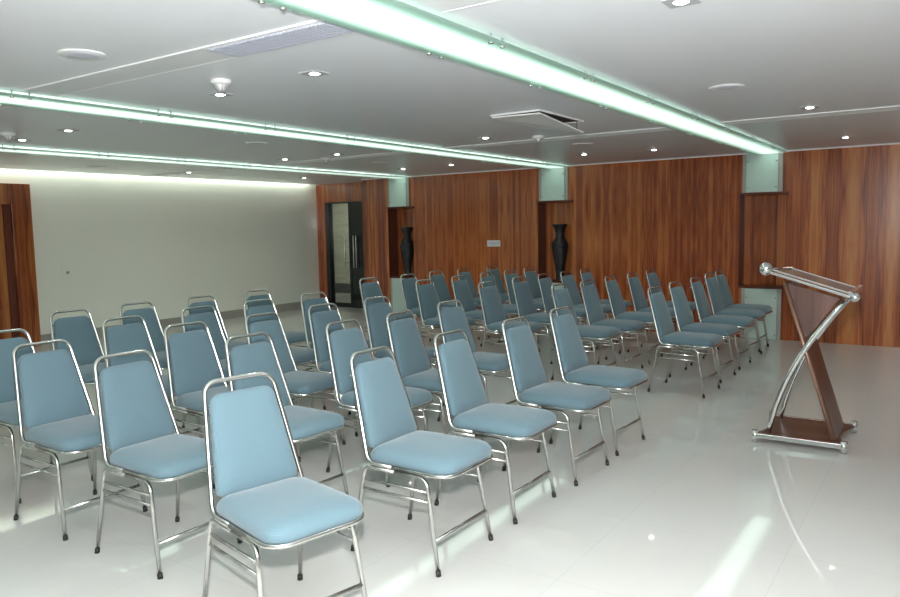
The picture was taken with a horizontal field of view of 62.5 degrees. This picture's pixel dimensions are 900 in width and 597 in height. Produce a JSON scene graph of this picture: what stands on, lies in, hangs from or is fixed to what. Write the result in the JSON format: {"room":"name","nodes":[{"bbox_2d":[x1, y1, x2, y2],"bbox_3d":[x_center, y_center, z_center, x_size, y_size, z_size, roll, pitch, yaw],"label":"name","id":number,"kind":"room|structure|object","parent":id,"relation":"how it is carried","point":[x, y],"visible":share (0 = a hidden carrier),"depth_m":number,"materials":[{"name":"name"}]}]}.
{"room":"assembly chamber","nodes":[
{"label":"assembly chamber","id":0,"kind":"room"},
{"bbox_2d":[0,169,319,334],"bbox_3d":[-7.079,-0.489,9.325,0.150,2.658,15.460,3,7,34],"label":"wall","id":1,"kind":"structure","parent":0,"point":[164,242],"depth_m":12.49,"materials":[{"name":"white paint"}]},
{"bbox_2d":[0,183,40,346],"bbox_3d":[-6.612,-0.371,9.772,0.130,2.320,2.200,3,7,34],"label":"door","id":2,"kind":"structure","parent":1,"relation":"in","point":[19,308],"depth_m":10.45,"materials":[{"name":"brown wood"}]},
{"bbox_2d":[61,264,72,275],"bbox_3d":[-5.749,-0.429,11.146,0.009,0.170,0.160,3,7,34],"label":"socket plate","id":3,"kind":"object","parent":1,"relation":"attached to","point":[66,268],"visible":1,"depth_m":11.14,"materials":[{"name":"white plastic"}]},
{"bbox_2d":[41,301,303,340],"bbox_3d":[-4.376,0.347,13.218,0.014,0.145,5.850,3,7,34],"label":"baseboard","id":4,"kind":"structure","parent":1,"relation":"attached to","point":[295,305],"depth_m":13.59,"materials":[{"name":"grey"}]},
{"bbox_2d":[316,182,361,297],"bbox_3d":[-1.930,-1.068,15.045,1.900,2.518,0.160,3,7,34],"label":"door frame","id":5,"kind":"structure","parent":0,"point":[343,192],"depth_m":15.34,"materials":[{"name":"brown wood"}]},
{"bbox_2d":[325,201,363,307],"bbox_3d":[-1.993,-0.882,15.046,1.350,2.150,0.184,3,7,34],"label":"door","id":6,"kind":"structure","parent":5,"relation":"attached to","point":[355,219],"depth_m":15.06,"materials":[{"name":"black"}]},
{"bbox_2d":[333,203,349,283],"bbox_3d":[-0.804,-1.319,17.435,6.000,2.518,0.200,3,7,34],"label":"wall","id":7,"kind":"structure","parent":0,"point":[340,211],"depth_m":18.62,"materials":[{"name":"paint"}]},
{"bbox_2d":[335,283,350,292],"bbox_3d":[-0.803,-0.174,17.426,5.900,0.240,0.020,3,7,34],"label":"baseboard","id":8,"kind":"structure","parent":7,"relation":"attached to","point":[339,287],"depth_m":18.71,"materials":[{"name":"black"}]},
{"bbox_2d":[0,293,899,596],"bbox_3d":[-1.043,1.014,6.906,17.800,0.100,18.400,3,7,34],"label":"floor","id":9,"kind":"structure","parent":0,"point":[695,507],"depth_m":4.21,"materials":[{"name":"tile"}]},
{"bbox_2d":[0,328,92,503],"bbox_3d":[-2.676,0.710,4.742,0.645,0.985,0.493,3,7,34],"label":"chair","id":10,"kind":"object","parent":9,"relation":"on","point":[8,406],"visible":0.34,"depth_m":4.78,"materials":[{"name":"blue fabric"}]},
{"bbox_2d":[49,309,109,384],"bbox_3d":[-2.865,0.596,5.971,0.645,0.985,0.493,3,7,35],"label":"chair","id":11,"kind":"object","parent":9,"relation":"on","point":[80,332],"visible":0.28,"depth_m":6.06,"materials":[{"name":"blue fabric"}]},
{"bbox_2d":[12,339,147,540],"bbox_3d":[-2.113,0.752,4.194,0.645,0.985,0.493,3,7,34],"label":"chair","id":12,"kind":"object","parent":9,"relation":"on","point":[57,406],"visible":0.83,"depth_m":4.18,"materials":[{"name":"blue fabric"}]},
{"bbox_2d":[119,301,171,402],"bbox_3d":[-2.547,0.538,6.508,0.645,0.985,0.493,3,7,36],"label":"chair","id":13,"kind":"object","parent":9,"relation":"on","point":[150,316],"visible":0.22,"depth_m":6.65,"materials":[{"name":"blue fabric"}]},
{"bbox_2d":[102,315,202,437],"bbox_3d":[-2.173,0.638,5.390,0.645,0.985,0.493,3,7,36],"label":"chair","id":14,"kind":"object","parent":9,"relation":"on","point":[136,336],"visible":0.25,"depth_m":5.46,"materials":[{"name":"blue fabric"}]},
{"bbox_2d":[93,349,242,579],"bbox_3d":[-1.438,0.783,3.739,0.645,0.985,0.493,3,7,34],"label":"chair","id":15,"kind":"object","parent":9,"relation":"on","point":[140,422],"visible":0.85,"depth_m":3.71,"materials":[{"name":"blue fabric"}]},
{"bbox_2d":[164,321,229,488],"bbox_3d":[-1.553,0.670,4.934,0.645,0.985,0.493,3,7,37],"label":"chair","id":16,"kind":"object","parent":9,"relation":"on","point":[194,360],"visible":0.53,"depth_m":4.96,"materials":[{"name":"blue fabric"}]},
{"bbox_2d":[181,305,231,427],"bbox_3d":[-1.834,0.569,6.045,0.645,0.985,0.493,3,7,35],"label":"chair","id":17,"kind":"object","parent":9,"relation":"on","point":[211,319],"visible":0.22,"depth_m":6.18,"materials":[{"name":"blue fabric"}]},
{"bbox_2d":[186,295,247,385],"bbox_3d":[-2.156,0.475,7.079,0.645,0.985,0.493,3,7,33],"label":"chair","id":18,"kind":"object","parent":9,"relation":"on","point":[232,343],"visible":0.29,"depth_m":7.16,"materials":[{"name":"blue fabric"}]},
{"bbox_2d":[244,289,313,370],"bbox_3d":[-1.772,0.409,7.693,0.645,0.985,0.493,3,7,34],"label":"chair","id":19,"kind":"object","parent":9,"relation":"on","point":[293,337],"visible":0.23,"depth_m":7.69,"materials":[{"name":"blue fabric"}]},
{"bbox_2d":[202,372,366,596],"bbox_3d":[-0.688,0.838,3.016,0.493,0.985,0.645,-6,8,-43],"label":"chair","id":20,"kind":"object","parent":9,"relation":"on","point":[263,503],"visible":1,"depth_m":3.03,"materials":[{"name":"blue fabric"}]},
{"bbox_2d":[243,299,325,409],"bbox_3d":[-1.474,0.513,6.554,0.645,0.985,0.493,3,7,37],"label":"chair","id":21,"kind":"object","parent":9,"relation":"on","point":[301,357],"visible":0.3,"depth_m":6.58,"materials":[{"name":"blue fabric"}]},
{"bbox_2d":[225,332,348,494],"bbox_3d":[-0.962,0.717,4.329,0.645,0.985,0.493,3,7,37],"label":"chair","id":22,"kind":"object","parent":9,"relation":"on","point":[305,423],"visible":0.52,"depth_m":4.36,"materials":[{"name":"blue fabric"}]},
{"bbox_2d":[245,312,345,461],"bbox_3d":[-1.144,0.613,5.443,0.645,0.985,0.493,2,7,33],"label":"chair","id":23,"kind":"object","parent":9,"relation":"on","point":[300,383],"visible":0.56,"depth_m":5.46,"materials":[{"name":"blue fabric"}]},
{"bbox_2d":[300,292,369,401],"bbox_3d":[-1.100,0.445,7.190,0.645,0.985,0.493,3,7,37],"label":"chair","id":24,"kind":"object","parent":9,"relation":"on","point":[307,303],"visible":0.2,"depth_m":7.20,"materials":[{"name":"blue fabric"}]},
{"bbox_2d":[308,303,379,436],"bbox_3d":[-0.804,0.549,6.047,0.645,0.985,0.493,3,7,36],"label":"chair","id":25,"kind":"object","parent":9,"relation":"on","point":[318,322],"visible":0.35,"depth_m":6.04,"materials":[{"name":"blue fabric"}]},
{"bbox_2d":[325,319,432,486],"bbox_3d":[-0.468,0.652,4.909,0.645,0.985,0.493,3,7,35],"label":"chair","id":26,"kind":"object","parent":9,"relation":"on","point":[342,344],"visible":0.47,"depth_m":4.90,"materials":[{"name":"blue fabric"}]},
{"bbox_2d":[359,277,415,333],"bbox_3d":[-0.775,0.241,9.239,0.645,0.985,0.493,3,7,36],"label":"chair","id":27,"kind":"object","parent":9,"relation":"on","point":[370,289],"visible":0.28,"depth_m":9.27,"materials":[{"name":"blue fabric"}]},
{"bbox_2d":[363,296,444,405],"bbox_3d":[-0.416,0.488,6.596,0.645,0.985,0.493,3,7,37],"label":"chair","id":28,"kind":"object","parent":9,"relation":"on","point":[375,314],"visible":0.37,"depth_m":6.61,"materials":[{"name":"blue fabric"}]},
{"bbox_2d":[349,346,493,576],"bbox_3d":[-0.144,0.761,3.709,0.645,0.985,0.493,3,7,34],"label":"chair","id":29,"kind":"object","parent":9,"relation":"on","point":[387,421],"visible":1,"depth_m":3.66,"materials":[{"name":"blue fabric"}]},
{"bbox_2d":[400,273,448,346],"bbox_3d":[-0.306,0.171,9.872,0.645,0.985,0.493,3,7,34],"label":"chair","id":30,"kind":"object","parent":9,"relation":"on","point":[408,285],"visible":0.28,"depth_m":9.87,"materials":[{"name":"blue fabric"}]},
{"bbox_2d":[386,310,484,439],"bbox_3d":[-0.108,0.598,5.401,0.645,0.985,0.493,2,7,33],"label":"chair","id":31,"kind":"object","parent":9,"relation":"on","point":[407,345],"visible":0.58,"depth_m":5.40,"materials":[{"name":"blue fabric"}]},
{"bbox_2d":[415,279,475,343],"bbox_3d":[-0.054,0.276,8.736,0.645,0.985,0.493,3,7,36],"label":"chair","id":32,"kind":"object","parent":9,"relation":"on","point":[428,299],"visible":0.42,"depth_m":8.74,"materials":[{"name":"blue fabric"}]},
{"bbox_2d":[429,270,479,340],"bbox_3d":[0.059,0.106,10.477,0.645,0.985,0.493,3,7,35],"label":"chair","id":33,"kind":"object","parent":9,"relation":"on","point":[439,281],"visible":0.47,"depth_m":10.53,"materials":[{"name":"blue fabric"}]},
{"bbox_2d":[437,299,520,421],"bbox_3d":[0.248,0.520,6.133,0.645,0.985,0.493,3,7,37],"label":"chair","id":34,"kind":"object","parent":9,"relation":"on","point":[453,318],"visible":0.52,"depth_m":6.14,"materials":[{"name":"blue fabric"}]},
{"bbox_2d":[451,275,507,351],"bbox_3d":[0.372,0.212,9.307,0.645,0.985,0.493,3,7,34],"label":"chair","id":35,"kind":"object","parent":9,"relation":"on","point":[461,289],"visible":0.46,"depth_m":9.31,"materials":[{"name":"blue fabric"}]},
{"bbox_2d":[457,268,504,337],"bbox_3d":[0.463,0.048,10.998,0.645,0.985,0.493,2,7,33],"label":"chair","id":36,"kind":"object","parent":9,"relation":"on","point":[467,275],"visible":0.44,"depth_m":11.09,"materials":[{"name":"blue fabric"}]},
{"bbox_2d":[433,329,557,524],"bbox_3d":[0.262,0.697,4.294,0.645,0.985,0.493,3,7,34],"label":"chair","id":37,"kind":"object","parent":9,"relation":"on","point":[464,394],"visible":0.98,"depth_m":4.25,"materials":[{"name":"blue fabric"}]},
{"bbox_2d":[480,272,518,346],"bbox_3d":[0.757,0.144,9.940,0.645,0.985,0.493,3,7,35],"label":"chair","id":38,"kind":"object","parent":9,"relation":"on","point":[511,309],"visible":0.43,"depth_m":9.94,"materials":[{"name":"blue fabric"}]},
{"bbox_2d":[486,265,519,320],"bbox_3d":[0.924,-0.017,11.582,0.645,0.985,0.493,3,7,34],"label":"chair","id":39,"kind":"object","parent":9,"relation":"on","point":[504,295],"visible":0.34,"depth_m":11.67,"materials":[{"name":"blue fabric"}]},
{"bbox_2d":[478,281,542,354],"bbox_3d":[0.663,0.312,8.210,0.645,0.985,0.493,3,7,37],"label":"chair","id":40,"kind":"object","parent":9,"relation":"on","point":[493,312],"visible":0.66,"depth_m":8.20,"materials":[{"name":"blue fabric"}]},
{"bbox_2d":[504,269,552,341],"bbox_3d":[1.108,0.095,10.383,0.645,0.985,0.493,3,7,36],"label":"chair","id":41,"kind":"object","parent":9,"relation":"on","point":[508,278],"visible":0.31,"depth_m":10.36,"materials":[{"name":"blue fabric"}]},
{"bbox_2d":[512,276,555,363],"bbox_3d":[1.094,0.240,8.876,0.645,0.985,0.493,3,7,36],"label":"chair","id":42,"kind":"object","parent":9,"relation":"on","point":[525,304],"visible":0.54,"depth_m":8.86,"materials":[{"name":"blue fabric"}]},
{"bbox_2d":[524,267,543,311],"bbox_3d":[1.433,0.043,10.858,0.645,0.985,0.493,3,7,34],"label":"chair","id":43,"kind":"object","parent":9,"relation":"on","point":[531,276],"visible":0.27,"depth_m":10.89,"materials":[{"name":"blue fabric"}]},
{"bbox_2d":[501,316,611,485],"bbox_3d":[0.695,0.634,4.866,0.645,0.985,0.493,3,7,36],"label":"chair","id":44,"kind":"object","parent":9,"relation":"on","point":[528,375],"visible":0.95,"depth_m":4.82,"materials":[{"name":"blue fabric"}]},
{"bbox_2d":[538,273,592,351],"bbox_3d":[1.468,0.180,9.422,0.645,0.985,0.493,3,7,33],"label":"chair","id":45,"kind":"object","parent":9,"relation":"on","point":[545,284],"visible":0.33,"depth_m":9.40,"materials":[{"name":"blue fabric"}]},
{"bbox_2d":[551,283,620,379],"bbox_3d":[1.404,0.347,7.699,0.645,0.985,0.493,3,7,36],"label":"chair","id":46,"kind":"object","parent":9,"relation":"on","point":[561,297],"visible":0.56,"depth_m":7.67,"materials":[{"name":"blue fabric"}]},
{"bbox_2d":[560,271,611,348],"bbox_3d":[1.819,0.133,9.847,0.645,0.985,0.493,3,7,37],"label":"chair","id":47,"kind":"object","parent":9,"relation":"on","point":[569,280],"visible":0.41,"depth_m":9.89,"materials":[{"name":"blue fabric"}]},
{"bbox_2d":[549,306,647,455],"bbox_3d":[1.084,0.571,5.444,0.645,0.985,0.493,3,7,37],"label":"chair","id":48,"kind":"object","parent":9,"relation":"on","point":[573,362],"visible":0.87,"depth_m":5.41,"materials":[{"name":"blue fabric"}]},
{"bbox_2d":[580,268,631,342],"bbox_3d":[2.163,0.081,10.314,0.645,0.985,0.493,3,7,34],"label":"chair","id":49,"kind":"object","parent":9,"relation":"on","point":[584,276],"visible":0.34,"depth_m":10.31,"materials":[{"name":"blue fabric"}]},
{"bbox_2d":[580,280,644,367],"bbox_3d":[1.781,0.297,8.144,0.645,0.985,0.493,3,7,34],"label":"chair","id":50,"kind":"object","parent":9,"relation":"on","point":[594,313],"visible":0.8,"depth_m":8.11,"materials":[{"name":"blue fabric"}]},
{"bbox_2d":[604,275,662,362],"bbox_3d":[2.191,0.225,8.816,0.645,0.985,0.493,2,7,32],"label":"chair","id":51,"kind":"object","parent":9,"relation":"on","point":[618,308],"visible":0.66,"depth_m":8.77,"materials":[{"name":"blue fabric"}]},
{"bbox_2d":[627,272,682,355],"bbox_3d":[2.570,0.173,9.280,0.645,0.985,0.493,3,7,34],"label":"chair","id":52,"kind":"object","parent":9,"relation":"on","point":[639,300],"visible":0.45,"depth_m":9.27,"materials":[{"name":"blue fabric"}]},
{"bbox_2d":[646,268,696,340],"bbox_3d":[2.983,0.100,9.956,0.645,0.985,0.493,3,7,35],"label":"chair","id":53,"kind":"object","parent":9,"relation":"on","point":[652,278],"visible":0.28,"depth_m":9.95,"materials":[{"name":"blue fabric"}]},
{"bbox_2d":[647,286,723,397],"bbox_3d":[2.242,0.391,7.084,0.645,0.985,0.493,3,7,36],"label":"chair","id":54,"kind":"object","parent":9,"relation":"on","point":[663,323],"visible":1,"depth_m":7.03,"materials":[{"name":"blue fabric"}]},
{"bbox_2d":[669,281,739,382],"bbox_3d":[2.629,0.323,7.704,0.645,0.985,0.493,3,7,37],"label":"chair","id":55,"kind":"object","parent":9,"relation":"on","point":[684,318],"visible":0.85,"depth_m":7.68,"materials":[{"name":"blue fabric"}]},
{"bbox_2d":[690,276,754,369],"bbox_3d":[3.056,0.254,8.345,0.645,0.985,0.493,3,7,35],"label":"chair","id":56,"kind":"object","parent":9,"relation":"on","point":[703,308],"visible":0.8,"depth_m":8.30,"materials":[{"name":"blue fabric"}]},
{"bbox_2d":[704,272,765,357],"bbox_3d":[3.422,0.190,8.935,0.645,0.985,0.493,3,7,37],"label":"chair","id":57,"kind":"object","parent":9,"relation":"on","point":[717,303],"visible":0.66,"depth_m":8.91,"materials":[{"name":"blue fabric"}]},
{"bbox_2d":[715,270,772,351],"bbox_3d":[3.719,0.137,9.421,0.645,0.985,0.493,3,7,35],"label":"chair","id":58,"kind":"object","parent":9,"relation":"on","point":[721,279],"visible":0.59,"depth_m":9.40,"materials":[{"name":"blue fabric"}]},
{"bbox_2d":[752,262,862,454],"bbox_3d":[2.635,0.378,5.421,0.669,1.308,0.700,3,7,34],"label":"lectern","id":59,"kind":"object","parent":9,"relation":"on","point":[808,307],"visible":1,"depth_m":5.27,"materials":[{"name":"brown wood"}]},
{"bbox_2d":[0,0,899,184],"bbox_3d":[-1.094,-1.612,6.654,17.800,0.140,18.400,3,7,34],"label":"ceiling","id":60,"kind":"structure","parent":0,"point":[788,56],"depth_m":4.72,"materials":[{"name":"white paint"}]},
{"bbox_2d":[0,132,15,141],"bbox_3d":[-3.973,-1.449,6.682,0.124,0.080,0.124,3,7,34],"label":"smoke detector","id":61,"kind":"object","parent":60,"relation":"attached to","point":[8,135],"visible":1,"depth_m":6.65,"materials":[{"name":"white plastic"}]},
{"bbox_2d":[12,138,30,140],"bbox_3d":[-4.122,-1.526,7.152,0.130,0.010,0.130,3,7,34],"label":"recessed light","id":62,"kind":"object","parent":60,"relation":"in","point":[18,139],"visible":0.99,"depth_m":7.14,"materials":[{"name":"grey plastic"}]},
{"bbox_2d":[57,129,78,131],"bbox_3d":[-3.376,-1.484,6.562,0.130,0.010,0.130,3,7,34],"label":"recessed light","id":63,"kind":"object","parent":60,"relation":"in","point":[65,130],"visible":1,"depth_m":6.54,"materials":[{"name":"grey plastic"}]},
{"bbox_2d":[57,49,106,59],"bbox_3d":[-1.884,-1.248,3.804,0.234,0.008,0.234,3,7,34],"label":"ceiling speaker","id":64,"kind":"object","parent":60,"relation":"attached to","point":[78,54],"visible":1,"depth_m":3.78,"materials":[{"name":"white plastic"}]},
{"bbox_2d":[0,145,410,178],"bbox_3d":[-4.698,-1.592,7.670,0.440,0.136,13.615,3,7,34],"label":"light strip","id":65,"kind":"object","parent":60,"relation":"attached to","point":[6,149],"visible":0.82,"depth_m":9.43,"materials":[{"name":"white"}]},
{"bbox_2d":[206,92,234,96],"bbox_3d":[-1.540,-1.367,4.979,0.130,0.010,0.130,3,7,34],"label":"recessed light","id":66,"kind":"object","parent":60,"relation":"in","point":[217,94],"visible":0.99,"depth_m":4.96,"materials":[{"name":"grey plastic"}]},
{"bbox_2d":[210,78,231,93],"bbox_3d":[-1.394,-1.290,4.522,0.124,0.080,0.124,3,7,34],"label":"smoke detector","id":67,"kind":"object","parent":60,"relation":"attached to","point":[220,84],"visible":1,"depth_m":4.49,"materials":[{"name":"white plastic"}]},
{"bbox_2d":[0,0,500,108],"bbox_3d":[-2.242,-1.312,4.528,12.890,0.007,0.240,3,7,34],"label":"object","id":68,"kind":"structure","parent":60,"relation":"attached to","point":[199,56],"depth_m":4.06,"materials":[{"name":"white"}]},
{"bbox_2d":[246,142,267,144],"bbox_3d":[-2.030,-1.630,7.803,0.234,0.008,0.234,3,7,34],"label":"ceiling speaker","id":69,"kind":"object","parent":60,"relation":"attached to","point":[249,143],"visible":1,"depth_m":7.78,"materials":[{"name":"grey plastic"}]},
{"bbox_2d":[206,21,356,56],"bbox_3d":[-0.820,-1.242,3.563,0.850,0.016,0.190,3,7,34],"label":"ceiling vent","id":70,"kind":"object","parent":60,"relation":"in","point":[321,30],"visible":0.98,"depth_m":3.53,"materials":[{"name":"grey plastic"}]},
{"bbox_2d":[0,90,568,168],"bbox_3d":[-2.164,-1.475,5.950,0.430,0.136,13.615,3,7,34],"label":"light strip","id":71,"kind":"object","parent":60,"relation":"attached to","point":[11,98],"visible":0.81,"depth_m":6.29,"materials":[{"name":"white"}]},
{"bbox_2d":[299,70,329,76],"bbox_3d":[-0.797,-1.322,4.366,0.130,0.010,0.130,3,7,34],"label":"recessed light","id":72,"kind":"object","parent":60,"relation":"in","point":[314,73],"visible":1,"depth_m":4.35,"materials":[{"name":"grey plastic"}]},
{"bbox_2d":[321,158,330,163],"bbox_3d":[-1.600,-1.774,9.585,0.124,0.080,0.124,3,7,34],"label":"smoke detector","id":73,"kind":"object","parent":60,"relation":"attached to","point":[326,160],"visible":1,"depth_m":9.56,"materials":[{"name":"white plastic"}]},
{"bbox_2d":[141,105,899,176],"bbox_3d":[0.409,-1.735,8.404,12.890,0.007,0.230,3,7,34],"label":"trim","id":74,"kind":"structure","parent":60,"relation":"attached to","point":[888,108],"depth_m":7.66,"materials":[{"name":"white"}]},
{"bbox_2d":[257,0,787,154],"bbox_3d":[0.415,-1.357,4.199,0.410,0.136,13.615,3,7,34],"label":"light strip","id":75,"kind":"object","parent":60,"relation":"attached to","point":[395,21],"visible":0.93,"depth_m":3.90,"materials":[{"name":"white"}]},
{"bbox_2d":[490,109,583,132],"bbox_3d":[0.764,-1.496,6.378,0.460,0.110,0.845,3,7,34],"label":"access hatch","id":76,"kind":"object","parent":60,"relation":"attached to","point":[539,119],"visible":1,"depth_m":6.25,"materials":[{"name":"grey metal"}]},
{"bbox_2d":[532,135,543,143],"bbox_3d":[0.911,-1.637,7.664,0.124,0.080,0.124,3,7,34],"label":"smoke detector","id":77,"kind":"object","parent":60,"relation":"attached to","point":[537,138],"visible":1,"depth_m":7.63,"materials":[{"name":"white plastic"}]},
{"bbox_2d":[572,143,592,145],"bbox_3d":[1.520,-1.765,8.498,0.234,0.008,0.234,3,7,34],"label":"ceiling speaker","id":78,"kind":"object","parent":60,"relation":"attached to","point":[575,144],"visible":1,"depth_m":8.48,"materials":[{"name":"grey plastic"}]},
{"bbox_2d":[661,0,700,8],"bbox_3d":[0.962,-1.233,3.088,0.130,0.010,0.130,3,7,34],"label":"recessed light","id":79,"kind":"object","parent":60,"relation":"in","point":[671,4],"visible":1,"depth_m":3.09,"materials":[{"name":"grey plastic"}]},
{"bbox_2d":[709,84,744,90],"bbox_3d":[1.894,-1.443,5.079,0.234,0.008,0.234,3,7,34],"label":"ceiling speaker","id":80,"kind":"object","parent":60,"relation":"attached to","point":[724,87],"visible":1,"depth_m":5.06,"materials":[{"name":"grey plastic"}]},
{"bbox_2d":[800,105,819,109],"bbox_3d":[2.931,-1.555,6.048,0.130,0.010,0.130,3,7,34],"label":"recessed light","id":81,"kind":"object","parent":60,"relation":"in","point":[813,106],"visible":1,"depth_m":6.03,"materials":[{"name":"grey plastic"}]},
{"bbox_2d":[361,144,899,347],"bbox_3d":[3.939,-0.737,10.430,13.250,2.518,0.340,3,7,34],"label":"wall","id":82,"kind":"structure","parent":0,"point":[678,219],"depth_m":10.68,"materials":[{"name":"brown wood"}]},
{"bbox_2d":[387,176,409,206],"bbox_3d":[-0.934,-1.923,13.389,0.480,0.528,0.060,3,7,34],"label":"glass panel","id":83,"kind":"object","parent":82,"relation":"attached to","point":[398,188],"visible":0.93,"depth_m":13.36,"materials":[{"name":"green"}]},
{"bbox_2d":[390,278,407,311],"bbox_3d":[-0.885,-0.028,13.563,0.490,0.684,0.060,3,7,34],"label":"glass panel","id":84,"kind":"object","parent":82,"relation":"attached to","point":[397,300],"visible":0.42,"depth_m":13.59,"materials":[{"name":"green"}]},
{"bbox_2d":[386,206,414,277],"bbox_3d":[-0.824,-1.026,13.595,0.620,1.294,0.300,3,7,34],"label":"trim","id":85,"kind":"structure","parent":82,"relation":"attached to","point":[392,211],"depth_m":13.75,"materials":[{"name":"brown wood"}]},
{"bbox_2d":[400,227,413,276],"bbox_3d":[-0.779,-0.854,13.583,0.281,0.900,0.281,3,7,34],"label":"vase","id":86,"kind":"object","parent":85,"relation":"on","point":[407,245],"visible":0.91,"depth_m":13.50,"materials":[{"name":"black ceramic"}]},
{"bbox_2d":[397,208,413,275],"bbox_3d":[-0.720,-1.042,13.746,0.580,1.250,0.070,3,7,34],"label":"wall niche","id":87,"kind":"object","parent":82,"relation":"in","point":[404,216],"visible":0.29,"depth_m":13.78,"materials":[{"name":"brown wood"}]},
{"bbox_2d":[487,240,499,246],"bbox_3d":[0.730,-0.918,12.387,0.234,0.101,0.017,3,7,34],"label":"switch plate","id":88,"kind":"object","parent":82,"relation":"attached to","point":[490,243],"visible":1,"depth_m":12.38,"materials":[{"name":"white plastic"}]},
{"bbox_2d":[543,283,562,312],"bbox_3d":[1.669,0.090,11.829,0.510,0.684,0.060,3,7,34],"label":"glass panel","id":89,"kind":"object","parent":82,"relation":"attached to","point":[559,286],"visible":0.02,"depth_m":11.75,"materials":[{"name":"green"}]},
{"bbox_2d":[539,167,568,200],"bbox_3d":[1.621,-1.806,11.655,0.500,0.528,0.060,3,7,34],"label":"glass panel","id":90,"kind":"object","parent":82,"relation":"attached to","point":[553,182],"visible":0.94,"depth_m":11.63,"materials":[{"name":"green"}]},
{"bbox_2d":[536,200,572,282],"bbox_3d":[1.731,-0.908,11.860,0.640,1.294,0.300,3,7,34],"label":"trim","id":91,"kind":"structure","parent":82,"relation":"attached to","point":[541,204],"depth_m":12.01,"materials":[{"name":"brown wood"}]},
{"bbox_2d":[551,224,568,280],"bbox_3d":[1.759,-0.737,11.860,0.281,0.900,0.281,3,7,34],"label":"vase","id":92,"kind":"object","parent":91,"relation":"on","point":[559,245],"visible":0.95,"depth_m":11.77,"materials":[{"name":"black ceramic"}]},
{"bbox_2d":[546,202,571,279],"bbox_3d":[1.835,-0.925,12.012,0.600,1.250,0.070,3,7,34],"label":"wall niche","id":93,"kind":"object","parent":82,"relation":"in","point":[556,213],"visible":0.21,"depth_m":12.01,"materials":[{"name":"brown wood"}]},
{"bbox_2d":[361,143,899,179],"bbox_3d":[3.816,-1.966,10.165,13.250,0.016,0.012,3,7,34],"label":"trim","id":94,"kind":"structure","parent":82,"relation":"attached to","point":[887,143],"depth_m":10.71,"materials":[{"name":"white"}]},
{"bbox_2d":[740,288,781,339],"bbox_3d":[4.224,0.208,10.095,0.510,0.684,0.060,3,7,34],"label":"glass panel","id":95,"kind":"object","parent":82,"relation":"attached to","point":[770,297],"visible":0.78,"depth_m":10.03,"materials":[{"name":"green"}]},
{"bbox_2d":[742,153,782,192],"bbox_3d":[4.175,-1.688,9.921,0.500,0.528,0.060,3,7,34],"label":"glass panel","id":96,"kind":"object","parent":82,"relation":"attached to","point":[760,171],"visible":0.95,"depth_m":9.90,"materials":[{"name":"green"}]},
{"bbox_2d":[738,191,788,288],"bbox_3d":[4.285,-0.790,10.126,0.640,1.294,0.300,3,7,34],"label":"trim","id":97,"kind":"structure","parent":82,"relation":"attached to","point":[742,195],"depth_m":10.24,"materials":[{"name":"brown wood"}]},
{"bbox_2d":[743,194,786,285],"bbox_3d":[4.389,-0.807,10.278,0.600,1.250,0.070,3,7,34],"label":"wall niche","id":98,"kind":"object","parent":82,"relation":"in","point":[765,216],"visible":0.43,"depth_m":10.26,"materials":[{"name":"brown wood"}]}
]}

